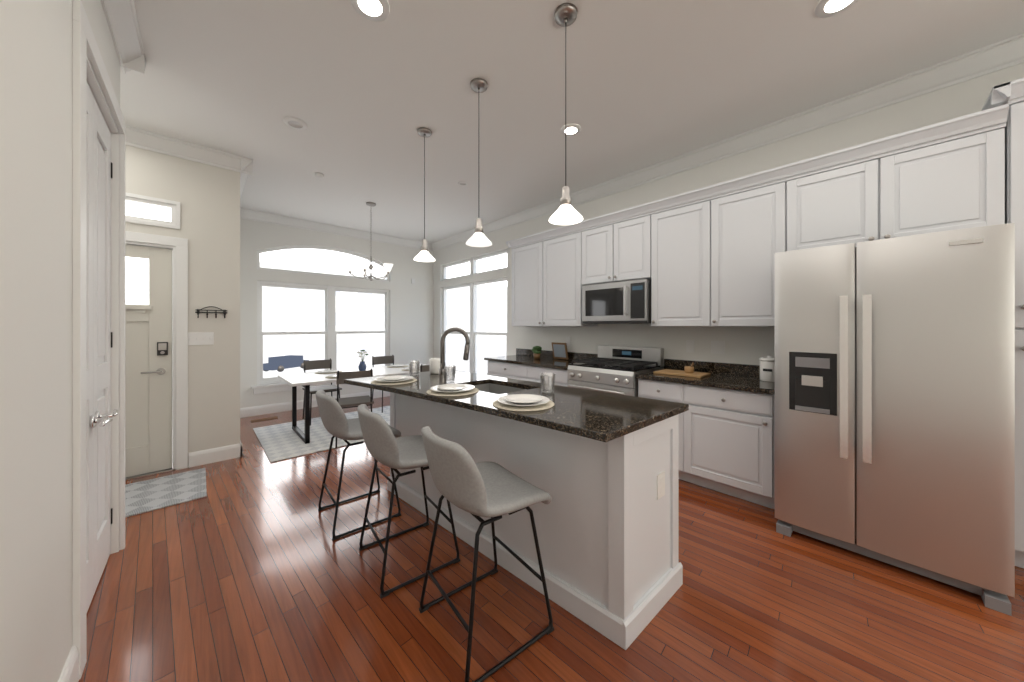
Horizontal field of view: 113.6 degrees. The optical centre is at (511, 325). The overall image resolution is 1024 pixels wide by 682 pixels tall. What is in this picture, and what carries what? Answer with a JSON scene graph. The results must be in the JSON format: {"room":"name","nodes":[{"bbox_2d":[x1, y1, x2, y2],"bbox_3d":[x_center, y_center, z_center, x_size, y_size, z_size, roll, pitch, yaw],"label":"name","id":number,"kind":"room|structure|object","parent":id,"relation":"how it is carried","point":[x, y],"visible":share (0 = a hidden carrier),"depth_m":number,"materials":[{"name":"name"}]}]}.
{"room":"dining room and kitchen","nodes":[
{"label":"dining room and kitchen","id":0,"kind":"room"},
{"bbox_2d":[0,0,119,681],"bbox_3d":[-0.273,-0.180,-0.323,0.150,3.000,6.200,0,0,-43],"label":"wall","id":1,"kind":"structure","parent":0,"point":[35,340],"depth_m":0.92,"materials":[{"name":"white paint"}]},
{"bbox_2d":[58,646,78,681],"bbox_3d":[0.088,1.252,-0.588,0.016,0.135,5.020,0,0,-43],"label":"baseboard","id":2,"kind":"structure","parent":1,"relation":"attached to","point":[70,672],"depth_m":1.19,"materials":[{"name":"white wood"}]},
{"bbox_2d":[72,0,124,679],"bbox_3d":[-2.026,0.048,1.572,0.170,2.545,1.033,0,0,-43],"label":"trim","id":3,"kind":"structure","parent":1,"relation":"attached to","point":[88,66],"depth_m":1.30,"materials":[{"name":"white wood"}]},
{"bbox_2d":[87,83,118,610],"bbox_3d":[-2.008,0.096,1.628,0.104,2.424,0.896,0,0,-43],"label":"closet doors","id":4,"kind":"structure","parent":1,"relation":"in","point":[100,415],"depth_m":1.71,"materials":[{"name":"white paint"}]},
{"bbox_2d":[101,0,145,74],"bbox_3d":[-0.267,-1.616,-0.149,0.096,0.128,6.146,0,0,-43],"label":"crown molding","id":5,"kind":"structure","parent":1,"relation":"attached to","point":[122,20],"depth_m":1.85,"materials":[{"name":"white"}]},
{"bbox_2d":[125,145,239,466],"bbox_3d":[-3.384,-0.180,2.895,1.600,3.000,0.150,0,0,-43],"label":"wall","id":6,"kind":"structure","parent":0,"point":[206,196],"depth_m":3.22,"materials":[{"name":"white paint"}]},
{"bbox_2d":[125,201,170,221],"bbox_3d":[-3.454,-1.015,2.802,0.850,0.130,0.010,0,0,-43],"label":"window","id":7,"kind":"structure","parent":6,"relation":"in","point":[146,211],"depth_m":2.99,"materials":[{"name":"white glass"}]},
{"bbox_2d":[125,244,172,476],"bbox_3d":[-3.434,0.299,2.781,0.862,2.011,0.109,0,0,-43],"label":"entry door","id":8,"kind":"structure","parent":6,"relation":"in","point":[148,359],"depth_m":2.98,"materials":[{"name":"white paint"}]},
{"bbox_2d":[125,192,187,479],"bbox_3d":[-3.461,0.090,2.809,1.070,2.460,0.170,0,0,-43],"label":"door frame","id":9,"kind":"structure","parent":6,"relation":"attached to","point":[178,246],"depth_m":3.07,"materials":[{"name":"white wood"}]},
{"bbox_2d":[125,125,240,175],"bbox_3d":[-3.303,-1.616,2.802,1.590,0.128,0.096,0,0,-43],"label":"crown molding","id":10,"kind":"structure","parent":6,"relation":"attached to","point":[135,137],"depth_m":3.05,"materials":[{"name":"white wood"}]},
{"bbox_2d":[188,332,213,344],"bbox_3d":[-2.957,0.120,3.179,0.190,0.120,0.016,0,0,-43],"label":"light switch","id":11,"kind":"object","parent":6,"relation":"attached to","point":[200,338],"visible":1,"depth_m":3.18,"materials":[{"name":"white plastic"}]},
{"bbox_2d":[195,306,226,317],"bbox_3d":[-2.882,-0.133,3.216,0.230,0.115,0.064,0,0,-43],"label":"hook rail","id":12,"kind":"object","parent":6,"relation":"attached to","point":[224,312],"visible":1,"depth_m":3.22,"materials":[{"name":"grey metal"}]},
{"bbox_2d":[189,444,238,467],"bbox_3d":[-2.882,1.252,3.249,0.365,0.135,0.016,0,0,-43],"label":"baseboard","id":13,"kind":"structure","parent":6,"relation":"attached to","point":[208,456],"depth_m":3.24,"materials":[{"name":"white wood"}]},
{"bbox_2d":[239,441,241,456],"bbox_3d":[-3.360,1.252,4.055,0.016,0.135,1.846,0,0,-43],"label":"baseboard","id":14,"kind":"structure","parent":6,"relation":"attached to","point":[240,444],"depth_m":3.37,"materials":[{"name":"white wood"}]},
{"bbox_2d":[237,155,252,215],"bbox_3d":[-3.273,-1.616,4.020,0.096,0.128,1.836,0,0,-43],"label":"crown molding","id":15,"kind":"structure","parent":6,"relation":"attached to","point":[244,165],"depth_m":3.40,"materials":[{"name":"white paint"}]},
{"bbox_2d":[240,218,432,407],"bbox_3d":[-2.817,-0.180,5.953,3.400,3.000,0.150,0,0,-43],"label":"wall","id":16,"kind":"structure","parent":0,"point":[410,322],"depth_m":5.76,"materials":[{"name":"white paint"}]},
{"bbox_2d":[240,390,389,417],"bbox_3d":[-2.815,1.252,5.841,3.250,0.135,0.016,0,0,-43],"label":"baseboard","id":17,"kind":"structure","parent":16,"relation":"attached to","point":[287,406],"depth_m":5.16,"materials":[{"name":"white"}]},
{"bbox_2d":[251,246,388,393],"bbox_3d":[-3.062,-0.163,5.673,2.160,2.335,0.175,0,0,-43],"label":"window","id":18,"kind":"structure","parent":16,"relation":"in","point":[330,332],"depth_m":5.59,"materials":[{"name":"white"}]},
{"bbox_2d":[240,208,432,250],"bbox_3d":[-2.828,-1.616,5.775,3.140,0.128,0.096,0,0,-43],"label":"crown molding","id":19,"kind":"structure","parent":16,"relation":"attached to","point":[248,214],"depth_m":5.53,"materials":[{"name":"white"}]},
{"bbox_2d":[78,396,1023,681],"bbox_3d":[-0.268,1.370,1.937,5.150,0.100,9.500,0,0,-43],"label":"floor","id":20,"kind":"structure","parent":0,"point":[248,568],"depth_m":1.57,"materials":[{"name":"brown wood"}]},
{"bbox_2d":[125,468,206,517],"bbox_3d":[-2.958,1.314,2.505,0.990,0.012,0.700,0,0,-43],"label":"doormat","id":21,"kind":"object","parent":20,"relation":"on","point":[141,497],"visible":0.5,"depth_m":2.65,"materials":[{"name":"grey fabric"}]},
{"bbox_2d":[251,416,277,421],"bbox_3d":[-3.493,1.317,4.728,0.300,0.006,0.120,0,0,-43],"label":"floor vent","id":22,"kind":"object","parent":20,"relation":"in","point":[264,419],"visible":0.93,"depth_m":4.71,"materials":[{"name":"brown wood"}]},
{"bbox_2d":[253,406,389,462],"bbox_3d":[-1.890,1.314,4.630,2.550,0.010,1.450,0,0,-43],"label":"dining rug","id":23,"kind":"object","parent":20,"relation":"on","point":[282,441],"visible":0.46,"depth_m":3.87,"materials":[{"name":"grey fabric"}]},
{"bbox_2d":[302,358,341,425],"bbox_3d":[-2.668,0.894,4.694,0.400,0.830,0.466,0,0,-43],"label":"dining chair","id":24,"kind":"object","parent":23,"relation":"on","point":[317,364],"visible":0.85,"depth_m":4.74,"materials":[{"name":"grey"}]},
{"bbox_2d":[278,363,426,443],"bbox_3d":[-1.935,0.962,4.553,1.940,0.693,0.900,0,0,-43],"label":"dining table","id":25,"kind":"object","parent":23,"relation":"on","point":[304,380],"visible":0.46,"depth_m":4.08,"materials":[{"name":"white"}]},
{"bbox_2d":[315,370,341,373],"bbox_3d":[-2.428,0.604,4.436,0.320,0.020,0.320,0,0,-43],"label":"plate","id":26,"kind":"object","parent":25,"relation":"on","point":[327,372],"visible":0.96,"depth_m":4.41,"materials":[{"name":"white ceramic"}]},
{"bbox_2d":[325,374,336,378],"bbox_3d":[-2.087,0.604,4.071,0.320,0.020,0.320,0,0,-43],"label":"plate","id":27,"kind":"object","parent":25,"relation":"on","point":[333,376],"visible":0.48,"depth_m":3.98,"materials":[{"name":"white ceramic"}]},
{"bbox_2d":[357,350,367,370],"bbox_3d":[-2.044,0.470,4.572,0.158,0.289,0.146,0,0,-43],"label":"vase","id":28,"kind":"object","parent":25,"relation":"on","point":[362,366],"visible":0.96,"depth_m":4.53,"materials":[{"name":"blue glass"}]},
{"bbox_2d":[387,364,407,367],"bbox_3d":[-1.733,0.604,5.084,0.320,0.020,0.320,0,0,-43],"label":"plate","id":29,"kind":"object","parent":25,"relation":"on","point":[397,366],"visible":0.98,"depth_m":5.06,"materials":[{"name":"white ceramic"}]},
{"bbox_2d":[335,369,373,447],"bbox_3d":[-1.828,0.894,3.857,0.400,0.830,0.466,0,0,-31],"label":"dining chair","id":30,"kind":"object","parent":23,"relation":"on","point":[351,402],"visible":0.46,"depth_m":3.72,"materials":[{"name":"grey"}]},
{"bbox_2d":[372,355,393,412],"bbox_3d":[-1.974,0.894,5.342,0.400,0.830,0.466,0,0,-43],"label":"dining chair","id":31,"kind":"object","parent":23,"relation":"on","point":[377,360],"visible":0.5,"depth_m":5.48,"materials":[{"name":"grey"}]},
{"bbox_2d":[420,364,429,371],"bbox_3d":[-1.151,0.894,4.460,0.400,0.830,0.466,0,0,-43],"label":"dining chair","id":32,"kind":"object","parent":23,"relation":"on","point":[424,368],"visible":0.08,"depth_m":4.21,"materials":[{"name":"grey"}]},
{"bbox_2d":[316,390,400,540],"bbox_3d":[-1.094,0.881,2.358,0.493,0.877,0.464,0,0,-40],"label":"stool","id":33,"kind":"object","parent":20,"relation":"on","point":[337,423],"visible":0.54,"depth_m":2.16,"materials":[{"name":"fabric"}]},
{"bbox_2d":[357,404,459,597],"bbox_3d":[-0.611,0.881,1.921,0.493,0.877,0.464,0,0,-37],"label":"stool","id":34,"kind":"object","parent":20,"relation":"on","point":[385,446],"visible":0.9,"depth_m":1.74,"materials":[{"name":"fabric"}]},
{"bbox_2d":[419,426,553,681],"bbox_3d":[-0.138,0.881,1.494,0.493,0.877,0.464,0,0,-37],"label":"stool","id":35,"kind":"object","parent":20,"relation":"on","point":[464,481],"visible":1,"depth_m":1.34,"materials":[{"name":"fabric"}]},
{"bbox_2d":[487,361,522,379],"bbox_3d":[0.165,0.897,4.571,0.619,0.842,0.860,0,0,-43],"label":"base cabinet","id":36,"kind":"object","parent":20,"relation":"on","point":[498,369],"depth_m":4.39,"materials":[{"name":"white paint"}]},
{"bbox_2d":[388,403,684,649],"bbox_3d":[-0.066,0.880,2.205,0.697,0.876,2.001,0,0,-43],"label":"kitchen island","id":37,"kind":"object","parent":20,"relation":"on","point":[601,468],"depth_m":1.57,"materials":[{"name":"white paint"}]},
{"bbox_2d":[344,371,687,470],"bbox_3d":[-0.180,0.424,2.158,1.064,0.033,2.102,0,0,-43],"label":"island countertop","id":38,"kind":"structure","parent":37,"relation":"on","point":[581,424],"depth_m":1.77,"materials":[{"name":"black stone"}]},
{"bbox_2d":[371,375,416,384],"bbox_3d":[-0.865,0.392,2.467,0.324,0.030,0.324,0,0,-43],"label":"place setting","id":39,"kind":"object","parent":38,"relation":"on","point":[395,380],"visible":1,"depth_m":2.44,"materials":[{"name":"white ceramic"}]},
{"bbox_2d":[409,360,419,375],"bbox_3d":[-0.811,0.349,2.787,0.095,0.116,0.095,0,0,-43],"label":"glass","id":40,"kind":"object","parent":38,"relation":"on","point":[414,364],"visible":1,"depth_m":2.76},
{"bbox_2d":[430,358,439,373],"bbox_3d":[-0.652,0.342,2.884,0.112,0.130,0.112,0,0,-43],"label":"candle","id":41,"kind":"object","parent":38,"relation":"on","point":[434,365],"visible":0.65,"depth_m":2.83,"materials":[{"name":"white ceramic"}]},
{"bbox_2d":[445,365,455,382],"bbox_3d":[-0.454,0.349,2.433,0.095,0.116,0.095,0,0,-43],"label":"glass","id":42,"kind":"object","parent":38,"relation":"on","point":[452,370],"visible":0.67,"depth_m":2.40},
{"bbox_2d":[426,384,478,396],"bbox_3d":[-0.369,0.392,2.094,0.324,0.030,0.324,0,0,-43],"label":"place setting","id":43,"kind":"object","parent":38,"relation":"on","point":[447,390],"visible":1,"depth_m":2.06,"materials":[{"name":"white ceramic"}]},
{"bbox_2d":[439,327,469,384],"bbox_3d":[-0.405,0.208,2.269,0.201,0.398,0.148,0,0,-43],"label":"faucet","id":44,"kind":"object","parent":38,"relation":"on","point":[442,374],"visible":0.83,"depth_m":2.26,"materials":[{"name":"grey metal"}]},
{"bbox_2d":[493,394,554,410],"bbox_3d":[0.060,0.392,1.756,0.324,0.030,0.324,0,0,-43],"label":"place setting","id":45,"kind":"object","parent":38,"relation":"on","point":[522,402],"visible":1,"depth_m":1.72,"materials":[{"name":"white ceramic"}]},
{"bbox_2d":[540,373,554,393],"bbox_3d":[0.219,0.349,2.048,0.095,0.116,0.095,0,0,-43],"label":"glass","id":46,"kind":"object","parent":38,"relation":"on","point":[547,381],"visible":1,"depth_m":2.02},
{"bbox_2d":[523,365,567,386],"bbox_3d":[0.610,0.897,4.093,0.619,0.842,0.685,0,0,-43],"label":"base cabinet","id":47,"kind":"object","parent":20,"relation":"on","point":[530,373],"depth_m":3.93,"materials":[{"name":"white paint"}]},
{"bbox_2d":[567,345,663,396],"bbox_3d":[1.068,0.774,3.526,0.723,1.089,0.750,0,0,-43],"label":"range","id":48,"kind":"object","parent":20,"relation":"on","point":[612,369],"visible":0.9,"depth_m":3.42,"materials":[{"name":"silver metal"}]},
{"bbox_2d":[638,378,674,401],"bbox_3d":[1.528,0.897,3.110,0.619,0.842,0.465,0,0,-43],"label":"base cabinet","id":49,"kind":"object","parent":20,"relation":"on","point":[651,389],"depth_m":2.94,"materials":[{"name":"white paint"}]},
{"bbox_2d":[675,383,774,508],"bbox_3d":[1.830,0.897,2.786,0.619,0.842,0.659,0,0,-43],"label":"base cabinet","id":50,"kind":"object","parent":20,"relation":"on","point":[726,441],"depth_m":2.54,"materials":[{"name":"white paint"}]},
{"bbox_2d":[484,348,774,394],"bbox_3d":[0.946,0.407,3.716,0.642,0.135,3.235,0,0,-43],"label":"countertop","id":51,"kind":"structure","parent":50,"relation":"on","point":[740,377],"depth_m":3.04,"materials":[{"name":"stone"}]},
{"bbox_2d":[532,346,541,358],"bbox_3d":[0.341,0.353,4.526,0.154,0.173,0.103,0,0,-43],"label":"plant pot","id":52,"kind":"object","parent":51,"relation":"on","point":[536,350],"visible":1,"depth_m":4.49,"materials":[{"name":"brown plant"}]},
{"bbox_2d":[551,342,568,359],"bbox_3d":[0.627,0.324,4.386,0.061,0.218,0.240,0,0,-43],"label":"picture frame","id":53,"kind":"object","parent":51,"relation":"on","point":[560,351],"visible":1,"depth_m":4.37,"materials":[{"name":"brown wood"}]},
{"bbox_2d":[653,362,710,377],"bbox_3d":[1.546,0.383,3.056,0.270,0.113,0.400,0,0,-43],"label":"cutting board","id":54,"kind":"object","parent":51,"relation":"on","point":[689,371],"visible":1,"depth_m":2.99,"materials":[{"name":"brown wood"}]},
{"bbox_2d":[759,356,774,381],"bbox_3d":[2.068,0.338,2.694,0.128,0.202,0.128,0,0,-43],"label":"flour canister","id":55,"kind":"object","parent":51,"relation":"on","point":[767,368],"visible":0.83,"depth_m":2.65,"materials":[{"name":"white ceramic"}]},
{"bbox_2d":[775,223,1014,615],"bbox_3d":[2.259,0.424,2.093,0.880,1.789,0.870,0,0,-43],"label":"refrigerator","id":56,"kind":"object","parent":20,"relation":"on","point":[894,401],"visible":1,"depth_m":1.75,"materials":[{"name":"silver metal"}]},
{"bbox_2d":[981,77,1023,567],"bbox_3d":[2.994,0.009,1.698,0.399,2.618,0.699,0,0,-43],"label":"pantry cabinet","id":57,"kind":"object","parent":20,"relation":"on","point":[1002,94],"visible":0.42,"depth_m":1.79,"materials":[{"name":"white paint"}]},
{"bbox_2d":[120,0,1023,243],"bbox_3d":[-0.268,-1.730,1.937,5.150,0.100,9.500,0,0,-43],"label":"ceiling","id":58,"kind":"structure","parent":0,"point":[648,83],"depth_m":2.32,"materials":[{"name":"white paint"}]},
{"bbox_2d":[283,117,306,129],"bbox_3d":[-1.792,-1.674,2.772,0.170,0.012,0.170,0,0,-43],"label":"recessed light","id":59,"kind":"object","parent":58,"relation":"in","point":[295,123],"visible":1,"depth_m":2.77,"materials":[{"name":"white"}]},
{"bbox_2d":[315,172,323,177],"bbox_3d":[-2.128,-1.662,3.704,0.090,0.034,0.090,0,0,-43],"label":"smoke detector","id":60,"kind":"object","parent":58,"relation":"attached to","point":[319,175],"visible":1,"depth_m":3.68,"materials":[{"name":"white plastic"}]},
{"bbox_2d":[345,202,392,280],"bbox_3d":[-1.949,-1.149,4.614,0.630,1.062,0.608,0,0,-43],"label":"chandelier","id":61,"kind":"object","parent":58,"relation":"hanging from","point":[365,268],"visible":1,"depth_m":4.55,"materials":[{"name":"white glass"}]},
{"bbox_2d":[351,0,389,20],"bbox_3d":[-0.739,-1.674,1.745,0.190,0.012,0.190,0,0,-43],"label":"recessed light","id":62,"kind":"object","parent":58,"relation":"in","point":[375,10],"visible":1,"depth_m":1.77,"materials":[{"name":"white"}]},
{"bbox_2d":[413,127,434,261],"bbox_3d":[-0.755,-1.125,2.892,0.184,1.110,0.184,0,0,-43],"label":"pendant light","id":63,"kind":"object","parent":58,"relation":"hanging from","point":[424,255],"visible":1,"depth_m":2.88,"materials":[{"name":"white glass"}]},
{"bbox_2d":[458,181,467,185],"bbox_3d":[-0.577,-1.674,3.933,0.120,0.012,0.120,0,0,-43],"label":"recessed light","id":64,"kind":"object","parent":58,"relation":"in","point":[463,183],"visible":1,"depth_m":3.93,"materials":[{"name":"white"}]},
{"bbox_2d":[466,78,491,246],"bbox_3d":[-0.230,-1.125,2.329,0.184,1.110,0.184,0,0,-43],"label":"pendant light","id":65,"kind":"object","parent":58,"relation":"hanging from","point":[478,238],"visible":1,"depth_m":2.31,"materials":[{"name":"white glass"}]},
{"bbox_2d":[549,3,582,224],"bbox_3d":[0.289,-1.125,1.801,0.184,1.110,0.184,0,0,-43],"label":"pendant light","id":66,"kind":"object","parent":58,"relation":"hanging from","point":[566,212],"visible":1,"depth_m":1.79,"materials":[{"name":"white glass"}]},
{"bbox_2d":[561,123,580,135],"bbox_3d":[0.503,-1.674,2.862,0.170,0.012,0.170,0,0,-43],"label":"recessed light","id":67,"kind":"object","parent":58,"relation":"in","point":[573,129],"visible":0.96,"depth_m":2.86,"materials":[{"name":"white"}]},
{"bbox_2d":[815,0,858,17],"bbox_3d":[1.688,-1.674,1.724,0.190,0.012,0.190,0,0,-43],"label":"recessed light","id":68,"kind":"object","parent":58,"relation":"in","point":[826,8],"visible":1,"depth_m":1.76,"materials":[{"name":"white"}]},
{"bbox_2d":[433,63,1023,364],"bbox_3d":[1.611,-0.180,3.588,0.150,3.000,9.350,0,0,-43],"label":"wall","id":69,"kind":"structure","parent":0,"point":[749,345],"depth_m":3.21,"materials":[{"name":"white paint"}]},
{"bbox_2d":[443,249,506,374],"bbox_3d":[-0.732,-0.083,6.045,0.175,2.295,2.140,0,0,-43],"label":"window","id":70,"kind":"structure","parent":69,"relation":"in","point":[473,333],"depth_m":6.05,"materials":[{"name":"white wood"}]},
{"bbox_2d":[510,228,597,325],"bbox_3d":[0.539,-0.550,4.370,0.345,1.110,1.244,0,0,-43],"label":"upper cabinet","id":71,"kind":"object","parent":69,"relation":"attached to","point":[549,274],"depth_m":4.18,"materials":[{"name":"white paint"}]},
{"bbox_2d":[566,337,570,345],"bbox_3d":[0.738,0.200,4.407,0.008,0.120,0.075,0,0,-43],"label":"outlet","id":72,"kind":"object","parent":69,"relation":"attached to","point":[568,339],"depth_m":4.40,"materials":[{"name":"white plastic"}]},
{"bbox_2d":[586,212,649,284],"bbox_3d":[1.196,-0.787,3.666,0.345,0.635,0.810,0,0,-43],"label":"upper cabinet","id":73,"kind":"object","parent":69,"relation":"attached to","point":[616,250],"depth_m":3.50,"materials":[{"name":"white paint"}]},
{"bbox_2d":[582,279,650,323],"bbox_3d":[1.169,-0.240,3.620,0.446,0.430,0.750,0,0,-43],"label":"microwave","id":74,"kind":"object","parent":73,"relation":"attached to","point":[625,302],"visible":0.98,"depth_m":3.45,"materials":[{"name":"silver metal"}]},
{"bbox_2d":[650,200,697,326],"bbox_3d":[1.650,-0.550,3.179,0.345,1.110,0.647,0,0,-43],"label":"upper cabinet","id":75,"kind":"object","parent":69,"relation":"attached to","point":[673,230],"depth_m":3.09,"materials":[{"name":"white paint"}]},
{"bbox_2d":[433,33,1023,250],"bbox_3d":[1.470,-1.616,3.559,0.096,0.128,9.200,0,0,-43],"label":"crown molding","id":76,"kind":"structure","parent":69,"relation":"attached to","point":[1009,52],"depth_m":2.62,"materials":[{"name":"white wood"}]},
{"bbox_2d":[698,172,797,326],"bbox_3d":[1.999,-0.550,2.805,0.345,1.110,0.632,0,0,-43],"label":"upper cabinet","id":77,"kind":"object","parent":69,"relation":"attached to","point":[709,261],"depth_m":2.69,"materials":[{"name":"white paint"}]},
{"bbox_2d":[798,120,1006,249],"bbox_3d":[2.490,-0.812,2.278,0.345,0.585,0.934,0,0,-43],"label":"upper cabinet","id":78,"kind":"object","parent":69,"relation":"attached to","point":[956,182],"depth_m":2.07,"materials":[{"name":"white paint"}]},
{"label":"outside","id":79,"kind":"structure","parent":0,"visible":0},
{"bbox_2d":[260,249,506,356],"bbox_3d":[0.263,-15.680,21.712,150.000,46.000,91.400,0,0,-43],"label":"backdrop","id":80,"kind":"structure","parent":79,"point":[292,310],"depth_m":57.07,"materials":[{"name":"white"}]},
{"bbox_2d":[263,345,505,377],"bbox_3d":[-16.966,4.645,17.131,118.550,0.050,74.200,0,0,-43],"label":"ground","id":81,"kind":"structure","parent":79,"point":[353,360],"depth_m":46.27,"materials":[{"name":"white"}]},
{"bbox_2d":[263,355,308,371],"bbox_3d":[-23.817,3.910,35.218,2.380,1.420,4.400,0,0,12],"label":"car","id":82,"kind":"object","parent":81,"relation":"on","point":[279,363],"visible":0.83,"depth_m":34.16,"materials":[{"name":"paint"}]}
]}

